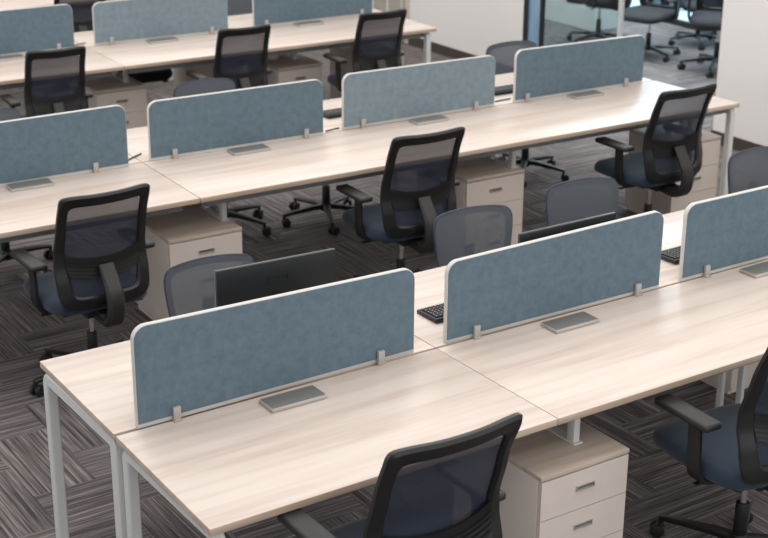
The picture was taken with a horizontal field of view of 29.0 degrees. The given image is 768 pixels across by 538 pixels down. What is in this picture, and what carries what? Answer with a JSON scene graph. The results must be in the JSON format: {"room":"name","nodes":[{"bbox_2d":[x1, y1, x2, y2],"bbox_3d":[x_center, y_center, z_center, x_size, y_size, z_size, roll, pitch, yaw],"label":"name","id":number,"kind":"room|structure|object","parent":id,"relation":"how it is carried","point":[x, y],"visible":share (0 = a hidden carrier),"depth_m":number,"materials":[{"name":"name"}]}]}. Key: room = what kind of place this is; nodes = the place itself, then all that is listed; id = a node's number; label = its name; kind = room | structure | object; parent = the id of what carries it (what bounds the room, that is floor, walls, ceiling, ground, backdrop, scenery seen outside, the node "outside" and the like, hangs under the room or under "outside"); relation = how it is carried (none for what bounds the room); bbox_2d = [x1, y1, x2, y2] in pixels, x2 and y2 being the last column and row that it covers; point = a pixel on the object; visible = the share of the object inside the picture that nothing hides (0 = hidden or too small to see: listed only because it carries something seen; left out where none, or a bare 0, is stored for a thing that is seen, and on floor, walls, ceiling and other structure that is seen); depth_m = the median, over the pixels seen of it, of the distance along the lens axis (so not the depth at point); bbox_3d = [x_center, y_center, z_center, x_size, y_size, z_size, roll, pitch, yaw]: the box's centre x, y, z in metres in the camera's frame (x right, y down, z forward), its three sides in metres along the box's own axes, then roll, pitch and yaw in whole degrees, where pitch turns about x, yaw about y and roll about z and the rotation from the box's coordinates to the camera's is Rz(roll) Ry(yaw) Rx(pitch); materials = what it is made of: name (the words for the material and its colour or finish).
{"room":"open-plan office","nodes":[
{"label":"open-plan office","id":0,"kind":"room"},
{"bbox_2d":[0,19,767,537],"bbox_3d":[0.639,-0.465,9.842,16.000,0.100,18.000,-13,25,-31],"label":"floor","id":1,"kind":"structure","parent":0,"point":[657,484],"depth_m":6.94,"materials":[{"name":"carpet"}]},
{"bbox_2d":[0,108,52,272],"bbox_3d":[-2.133,-0.410,8.272,0.594,0.879,0.591,-10,23,-26],"label":"mesh chair","id":2,"kind":"object","parent":1,"relation":"on","point":[6,114],"visible":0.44,"depth_m":8.36,"materials":[{"name":"grey plastic"}]},
{"bbox_2d":[0,46,92,117],"bbox_3d":[-2.150,-0.962,9.532,0.557,1.013,0.612,-11,24,-27],"label":"office chair","id":3,"kind":"object","parent":1,"relation":"on","point":[54,80],"visible":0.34,"depth_m":9.27,"materials":[{"name":"black fabric"}]},
{"bbox_2d":[0,47,123,89],"bbox_3d":[-3.097,-0.852,9.572,2.798,0.766,0.680,-12,24,-29],"label":"desk","id":4,"kind":"object","parent":1,"relation":"on","point":[12,67],"visible":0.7,"depth_m":9.85,"materials":[{"name":"brown wood"}]},
{"bbox_2d":[0,4,74,55],"bbox_3d":[-2.667,-1.577,10.009,1.192,0.315,0.064,-11,24,-28],"label":"screen","id":5,"kind":"object","parent":4,"relation":"on","point":[49,27],"visible":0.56,"depth_m":10.15,"materials":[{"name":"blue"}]},
{"bbox_2d":[54,0,105,32],"bbox_3d":[-2.483,-1.847,11.914,0.602,0.962,0.618,-10,23,-26],"label":"office chair","id":6,"kind":"object","parent":1,"relation":"on","point":[81,9],"visible":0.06,"depth_m":11.69,"materials":[{"name":"black plastic"}]},
{"bbox_2d":[10,183,154,395],"bbox_3d":[-1.381,0.052,6.886,0.633,1.013,0.651,-14,25,-32],"label":"office chair","id":7,"kind":"object","parent":1,"relation":"on","point":[101,266],"visible":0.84,"depth_m":6.67,"materials":[{"name":"black plastic"}]},
{"bbox_2d":[0,0,173,79],"bbox_3d":[-3.211,-1.762,11.978,3.100,0.750,0.640,-13,25,-31],"label":"desk","id":8,"kind":"object","parent":1,"relation":"on","point":[4,4],"visible":0.12,"depth_m":11.87,"materials":[{"name":"brown wood"}]},
{"bbox_2d":[0,163,199,242],"bbox_3d":[-2.188,0.130,7.016,2.598,0.766,0.700,-12,24,-30],"label":"desk","id":9,"kind":"object","parent":1,"relation":"on","point":[28,209],"visible":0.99,"depth_m":7.29,"materials":[{"name":"brown wood"}]},
{"bbox_2d":[0,105,128,186],"bbox_3d":[-1.791,-0.592,7.419,1.085,0.332,0.064,-12,24,-30],"label":"screen","id":10,"kind":"object","parent":9,"relation":"on","point":[94,140],"visible":1,"depth_m":7.51,"materials":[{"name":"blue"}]},
{"bbox_2d":[85,70,146,128],"bbox_3d":[-1.935,-1.133,10.468,0.370,0.668,0.505,-12,24,-29],"label":"drawer pedestal","id":11,"kind":"object","parent":1,"relation":"on","point":[106,91],"depth_m":10.29,"materials":[{"name":"beige laminate"}]},
{"bbox_2d":[128,154,140,164],"bbox_3d":[-2.550,-0.071,7.559,2.598,0.750,0.636,-12,24,-30],"label":"desk","id":12,"kind":"object","parent":1,"relation":"on","point":[134,160],"visible":0.07,"depth_m":7.83,"materials":[{"name":"brown wood"}]},
{"bbox_2d":[119,69,172,82],"bbox_3d":[-1.850,-1.494,11.117,0.594,0.879,0.591,-10,23,-26],"label":"mesh chair","id":13,"kind":"object","parent":1,"relation":"on","point":[164,75],"visible":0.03,"depth_m":10.93,"materials":[{"name":"grey"}]},
{"bbox_2d":[135,202,241,320],"bbox_3d":[-1.022,-0.068,7.692,0.405,0.668,0.505,-12,24,-30],"label":"drawer pedestal","id":14,"kind":"object","parent":1,"relation":"on","point":[191,233],"depth_m":7.52,"materials":[{"name":"beige laminate"}]},
{"bbox_2d":[173,63,213,88],"bbox_3d":[-1.354,-1.394,11.357,0.380,0.530,0.385,-12,24,-29],"label":"drawer pedestal","id":15,"kind":"object","parent":1,"relation":"on","point":[180,76],"visible":0.14,"depth_m":11.14,"materials":[{"name":"beige laminate"}]},
{"bbox_2d":[163,253,254,316],"bbox_3d":[-0.616,0.430,6.098,0.594,0.879,0.591,-11,24,-28],"label":"mesh chair","id":16,"kind":"object","parent":1,"relation":"on","point":[189,286],"visible":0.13,"depth_m":6.11,"materials":[{"name":"grey fabric"}]},
{"bbox_2d":[173,78,270,235],"bbox_3d":[-0.981,-0.667,8.967,0.594,0.879,0.591,-12,24,-29],"label":"mesh chair","id":17,"kind":"object","parent":1,"relation":"on","point":[202,86],"visible":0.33,"depth_m":9.01,"materials":[{"name":"grey"}]},
{"bbox_2d":[74,8,382,46],"bbox_3d":[-1.163,-1.506,11.345,2.468,0.750,0.486,-12,24,-29],"label":"desk","id":18,"kind":"object","parent":1,"relation":"on","point":[244,20],"visible":0.12,"depth_m":11.12,"materials":[{"name":"brown wood"}]},
{"bbox_2d":[186,24,271,88],"bbox_3d":[-1.051,-1.203,10.183,0.557,1.013,0.612,-11,24,-28],"label":"office chair","id":19,"kind":"object","parent":1,"relation":"on","point":[241,54],"visible":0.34,"depth_m":9.93,"materials":[{"name":"black plastic"}]},
{"bbox_2d":[40,336,433,537],"bbox_3d":[-0.544,0.668,5.657,1.303,0.750,0.685,-13,25,-31],"label":"desk","id":20,"kind":"object","parent":1,"relation":"on","point":[96,383],"visible":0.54,"depth_m":5.33,"materials":[{"name":"brown wood"}]},
{"bbox_2d":[130,268,414,428],"bbox_3d":[-0.357,0.250,5.190,1.129,0.367,0.064,-13,25,-32],"label":"screen","id":21,"kind":"object","parent":20,"relation":"on","point":[194,362],"visible":1,"depth_m":5.15,"materials":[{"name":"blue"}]},
{"bbox_2d":[214,248,335,306],"bbox_3d":[-0.420,0.107,5.615,0.495,0.330,0.170,-11,24,-28],"label":"monitor","id":22,"kind":"object","parent":20,"relation":"on","point":[252,281],"visible":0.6,"depth_m":5.54,"materials":[{"name":"black plastic"}]},
{"bbox_2d":[227,0,251,15],"bbox_3d":[-1.127,-1.720,11.724,0.594,0.879,0.591,-10,23,-26],"label":"mesh chair","id":23,"kind":"object","parent":1,"relation":"on","point":[235,7],"visible":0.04,"depth_m":11.82,"materials":[{"name":"grey"}]},
{"bbox_2d":[87,16,436,73],"bbox_3d":[-0.844,-1.332,10.871,2.483,0.766,0.680,-12,24,-29],"label":"desk","id":24,"kind":"object","parent":1,"relation":"on","point":[163,53],"visible":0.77,"depth_m":10.56,"materials":[{"name":"brown wood"}]},
{"bbox_2d":[92,0,227,45],"bbox_3d":[-1.587,-1.802,10.625,1.021,0.310,0.064,-11,24,-28],"label":"screen","id":25,"kind":"object","parent":24,"relation":"on","point":[116,21],"visible":0.98,"depth_m":10.59,"materials":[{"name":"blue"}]},
{"bbox_2d":[252,0,371,25],"bbox_3d":[-0.531,-2.035,11.243,1.030,0.320,0.064,-12,24,-30],"label":"screen","id":26,"kind":"object","parent":24,"relation":"on","point":[271,12],"visible":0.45,"depth_m":11.21,"materials":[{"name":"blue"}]},
{"bbox_2d":[267,53,321,84],"bbox_3d":[-0.742,-1.378,11.132,0.370,0.668,0.505,-12,24,-29],"label":"drawer pedestal","id":27,"kind":"object","parent":1,"relation":"on","point":[284,69],"depth_m":10.91,"materials":[{"name":"beige laminate"}]},
{"bbox_2d":[282,88,353,234],"bbox_3d":[-0.367,-0.695,9.136,0.591,0.818,0.593,18,27,39],"label":"mesh chair","id":28,"kind":"object","parent":1,"relation":"on","point":[326,205],"visible":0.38,"depth_m":9.20,"materials":[{"name":"grey plastic"}]},
{"bbox_2d":[116,349,557,537],"bbox_3d":[-0.156,0.874,5.103,1.324,0.766,0.704,-13,25,-31],"label":"desk","id":29,"kind":"object","parent":1,"relation":"on","point":[238,465],"visible":0.94,"depth_m":4.93,"materials":[{"name":"brown wood"}]},
{"bbox_2d":[323,9,406,95],"bbox_3d":[-0.137,-1.396,10.707,0.557,1.013,0.612,-12,24,-29],"label":"office chair","id":30,"kind":"object","parent":1,"relation":"on","point":[378,35],"visible":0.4,"depth_m":10.46,"materials":[{"name":"black plastic"}]},
{"bbox_2d":[330,46,403,98],"bbox_3d":[-0.135,-1.454,11.535,0.370,0.530,0.505,-12,24,-29],"label":"drawer pedestal","id":31,"kind":"object","parent":1,"relation":"on","point":[344,52],"visible":0.02,"depth_m":11.45,"materials":[{"name":"beige laminate"}]},
{"bbox_2d":[127,72,652,162],"bbox_3d":[0.061,-0.638,9.091,3.553,0.750,0.636,-12,24,-30],"label":"desk","id":32,"kind":"object","parent":1,"relation":"on","point":[137,138],"visible":0.02,"depth_m":8.54,"materials":[{"name":"brown wood"}]},
{"bbox_2d":[323,107,341,118],"bbox_3d":[-0.186,-0.941,8.793,0.420,0.028,0.135,-13,25,-31],"label":"keyboard","id":33,"kind":"object","parent":32,"relation":"on","point":[336,112],"visible":0.29,"depth_m":8.68,"materials":[{"name":"black plastic"}]},
{"bbox_2d":[342,55,495,129],"bbox_3d":[0.214,-1.035,8.634,1.053,0.320,0.064,-12,24,-30],"label":"screen","id":34,"kind":"object","parent":32,"relation":"on","point":[387,95],"visible":1,"depth_m":8.61,"materials":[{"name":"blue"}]},
{"bbox_2d":[495,84,512,94],"bbox_3d":[0.828,-1.138,9.329,0.420,0.028,0.135,-12,24,-30],"label":"keyboard","id":35,"kind":"object","parent":32,"relation":"on","point":[505,89],"visible":0.38,"depth_m":9.23,"materials":[{"name":"black plastic"}]},
{"bbox_2d":[277,412,522,537],"bbox_3d":[0.038,0.887,4.597,0.690,1.104,0.710,-13,25,-31],"label":"office chair","id":36,"kind":"object","parent":1,"relation":"on","point":[450,487],"visible":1,"depth_m":4.31,"materials":[{"name":"black fabric"}]},
{"bbox_2d":[336,127,464,277],"bbox_3d":[0.082,-0.294,7.821,0.633,1.013,0.651,-12,24,-29],"label":"office chair","id":37,"kind":"object","parent":1,"relation":"on","point":[418,184],"visible":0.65,"depth_m":7.59,"materials":[{"name":"black plastic"}]},
{"bbox_2d":[143,81,739,205],"bbox_3d":[0.449,-0.442,8.564,3.615,0.766,0.700,-12,24,-30],"label":"desk","id":38,"kind":"object","parent":1,"relation":"on","point":[258,170],"visible":0.88,"depth_m":8.27,"materials":[{"name":"brown wood"}]},
{"bbox_2d":[147,79,322,160],"bbox_3d":[-0.787,-0.812,8.031,1.040,0.320,0.064,-12,24,-29],"label":"screen","id":39,"kind":"object","parent":38,"relation":"on","point":[178,127],"visible":1,"depth_m":8.01,"materials":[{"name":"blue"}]},
{"bbox_2d":[513,35,644,102],"bbox_3d":[1.221,-1.252,9.219,1.013,0.322,0.064,-12,24,-30],"label":"screen","id":40,"kind":"object","parent":38,"relation":"on","point":[561,69],"visible":1,"depth_m":9.19,"materials":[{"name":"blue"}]},
{"bbox_2d":[433,205,512,266],"bbox_3d":[0.493,0.200,6.721,0.594,0.879,0.591,-9,23,-24],"label":"mesh chair","id":41,"kind":"object","parent":1,"relation":"on","point":[466,231],"visible":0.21,"depth_m":6.77,"materials":[{"name":"grey fabric"}]},
{"bbox_2d":[434,151,524,250],"bbox_3d":[0.501,-0.426,8.660,0.405,0.668,0.505,-12,24,-30],"label":"drawer pedestal","id":42,"kind":"object","parent":1,"relation":"on","point":[483,181],"depth_m":8.47,"materials":[{"name":"beige laminate"}]},
{"bbox_2d":[486,41,568,187],"bbox_3d":[0.958,-1.058,10.028,0.594,0.879,0.591,-10,23,-26],"label":"mesh chair","id":43,"kind":"object","parent":1,"relation":"on","point":[503,53],"visible":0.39,"depth_m":10.07,"materials":[{"name":"grey"}]},
{"bbox_2d":[500,418,628,537],"bbox_3d":[0.572,0.790,5.475,0.405,0.668,0.505,-13,25,-31],"label":"drawer pedestal","id":44,"kind":"object","parent":1,"relation":"on","point":[554,487],"depth_m":5.28,"materials":[{"name":"beige laminate"}]},
{"bbox_2d":[545,177,618,226],"bbox_3d":[1.039,0.049,7.129,0.594,0.879,0.591,-9,23,-23],"label":"mesh chair","id":45,"kind":"object","parent":1,"relation":"on","point":[581,198],"visible":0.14,"depth_m":7.18,"materials":[{"name":"grey fabric"}]},
{"bbox_2d":[545,0,618,30],"bbox_3d":[1.733,-2.756,15.333,0.350,0.280,1.700,-13,25,-31],"label":"trim","id":46,"kind":"structure","parent":1,"relation":"on","point":[576,15],"depth_m":14.77,"materials":[{"name":"white paint"}]},
{"bbox_2d":[413,210,767,407],"bbox_3d":[1.425,0.214,6.885,3.420,0.750,0.683,-13,25,-31],"label":"desk","id":47,"kind":"object","parent":1,"relation":"on","point":[429,284],"visible":0.09,"depth_m":6.23,"materials":[{"name":"brown wood"}]},
{"bbox_2d":[417,303,443,322],"bbox_3d":[0.341,0.144,5.959,0.420,0.028,0.135,-13,25,-31],"label":"keyboard","id":48,"kind":"object","parent":47,"relation":"on","point":[435,313],"visible":0.21,"depth_m":5.86,"materials":[{"name":"black plastic"}]},
{"bbox_2d":[443,211,663,343],"bbox_3d":[0.685,0.020,5.844,1.082,0.344,0.064,-13,25,-31],"label":"screen","id":49,"kind":"object","parent":47,"relation":"on","point":[533,280],"visible":1,"depth_m":5.82,"materials":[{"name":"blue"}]},
{"bbox_2d":[518,212,616,243],"bbox_3d":[0.711,-0.036,5.998,0.495,0.340,0.170,-13,25,-31],"label":"monitor","id":50,"kind":"object","parent":47,"relation":"on","point":[526,236],"visible":0.12,"depth_m":5.89,"materials":[{"name":"grey plastic"}]},
{"bbox_2d":[661,246,680,263],"bbox_3d":[1.393,-0.090,6.592,0.420,0.028,0.135,-14,25,-32],"label":"keyboard","id":51,"kind":"object","parent":47,"relation":"on","point":[672,255],"visible":0.23,"depth_m":6.49,"materials":[{"name":"black plastic"}]},
{"bbox_2d":[678,185,767,281],"bbox_3d":[1.714,-0.213,6.479,1.116,0.340,0.064,-13,25,-31],"label":"screen","id":52,"kind":"object","parent":47,"relation":"on","point":[728,231],"visible":1,"depth_m":6.30,"materials":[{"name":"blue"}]},
{"bbox_2d":[566,0,631,42],"bbox_3d":[2.024,-2.591,13.950,0.636,0.962,0.600,11,23,26],"label":"office chair","id":53,"kind":"object","parent":1,"relation":"on","point":[604,4],"visible":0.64,"depth_m":13.92,"materials":[{"name":"black plastic"}]},
{"bbox_2d":[438,260,767,424],"bbox_3d":[1.816,0.418,6.333,3.420,0.766,0.700,-13,25,-31],"label":"desk","id":54,"kind":"object","parent":1,"relation":"on","point":[572,366],"visible":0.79,"depth_m":5.62,"materials":[{"name":"brown wood"}]},
{"bbox_2d":[617,0,680,61],"bbox_3d":[2.405,-2.363,13.486,0.600,0.871,0.636,16,26,35],"label":"office chair","id":55,"kind":"object","parent":1,"relation":"on","point":[649,12],"visible":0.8,"depth_m":13.41,"materials":[{"name":"black plastic"}]},
{"bbox_2d":[594,83,716,212],"bbox_3d":[1.560,-0.625,8.718,0.633,1.013,0.651,-13,25,-31],"label":"office chair","id":56,"kind":"object","parent":1,"relation":"on","point":[672,143],"visible":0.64,"depth_m":8.50,"materials":[{"name":"black plastic"}]},
{"bbox_2d":[624,127,720,214],"bbox_3d":[1.810,-0.602,9.338,0.380,0.530,0.425,-12,24,-30],"label":"drawer pedestal","id":57,"kind":"object","parent":1,"relation":"on","point":[704,186],"visible":0.35,"depth_m":9.22,"materials":[{"name":"beige laminate"}]},
{"bbox_2d":[668,0,716,49],"bbox_3d":[2.972,-2.540,13.975,0.568,0.861,0.602,-1,21,-3],"label":"office chair","id":58,"kind":"object","parent":1,"relation":"on","point":[698,34],"visible":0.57,"depth_m":14.05,"materials":[{"name":"black plastic"}]},
{"bbox_2d":[677,0,722,77],"bbox_3d":[2.916,-2.228,12.942,0.631,1.013,0.669,6,22,14],"label":"office chair","id":59,"kind":"object","parent":1,"relation":"on","point":[708,15],"visible":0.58,"depth_m":13.01,"materials":[{"name":"black plastic"}]},
{"bbox_2d":[650,347,767,537],"bbox_3d":[1.321,0.610,5.404,0.664,1.063,0.684,-12,24,-29],"label":"office chair","id":60,"kind":"object","parent":1,"relation":"on","point":[726,446],"visible":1,"depth_m":5.25,"materials":[{"name":"fabric"}]},
{"bbox_2d":[701,361,759,393],"bbox_3d":[1.644,0.235,7.143,0.405,0.530,0.505,-13,25,-31],"label":"drawer pedestal","id":61,"kind":"object","parent":1,"relation":"on","point":[732,375],"visible":0.02,"depth_m":6.96,"materials":[{"name":"beige laminate"}]},
{"bbox_2d":[727,146,767,193],"bbox_3d":[2.032,-0.146,7.658,0.594,0.879,0.591,-10,23,-26],"label":"mesh chair","id":62,"kind":"object","parent":1,"relation":"on","point":[747,169],"visible":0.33,"depth_m":7.68,"materials":[{"name":"grey"}]},
{"bbox_2d":[409,0,767,145],"bbox_3d":[1.992,-2.909,11.082,0.140,3.600,15.900,-13,25,-31],"label":"wall","id":63,"kind":"structure","parent":0,"point":[469,26],"depth_m":10.73,"materials":[{"name":"white paint"}]},
{"bbox_2d":[372,0,409,43],"bbox_3d":[-0.037,-3.376,14.091,0.100,2.300,1.110,-13,25,-31],"label":"door","id":64,"kind":"structure","parent":63,"relation":"in","point":[382,5],"depth_m":14.21,"materials":[{"name":"beige"}]},
{"bbox_2d":[408,38,762,150],"bbox_3d":[3.273,-0.519,9.765,0.012,0.090,11.000,-13,25,-31],"label":"baseboard","id":65,"kind":"structure","parent":63,"relation":"attached to","point":[739,144],"depth_m":13.40,"materials":[{"name":"grey"}]},
{"bbox_2d":[523,0,723,127],"bbox_3d":[1.855,-2.512,11.435,0.115,2.605,2.260,-13,25,-31],"label":"window","id":66,"kind":"structure","parent":63,"relation":"in","point":[534,10],"depth_m":12.43,"materials":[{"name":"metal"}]},
{"bbox_3d":[3.199,-4.064,14.133,0.100,3.600,8.000,-13,25,-31],"label":"wall","id":67,"kind":"structure","parent":0,"visible":0},
{"bbox_2d":[630,0,720,34],"bbox_3d":[3.019,-3.665,14.416,0.060,2.650,2.900,-13,25,-31],"label":"window","id":68,"kind":"structure","parent":67,"relation":"in","point":[682,21],"depth_m":14.88,"materials":[{"name":"glass"}]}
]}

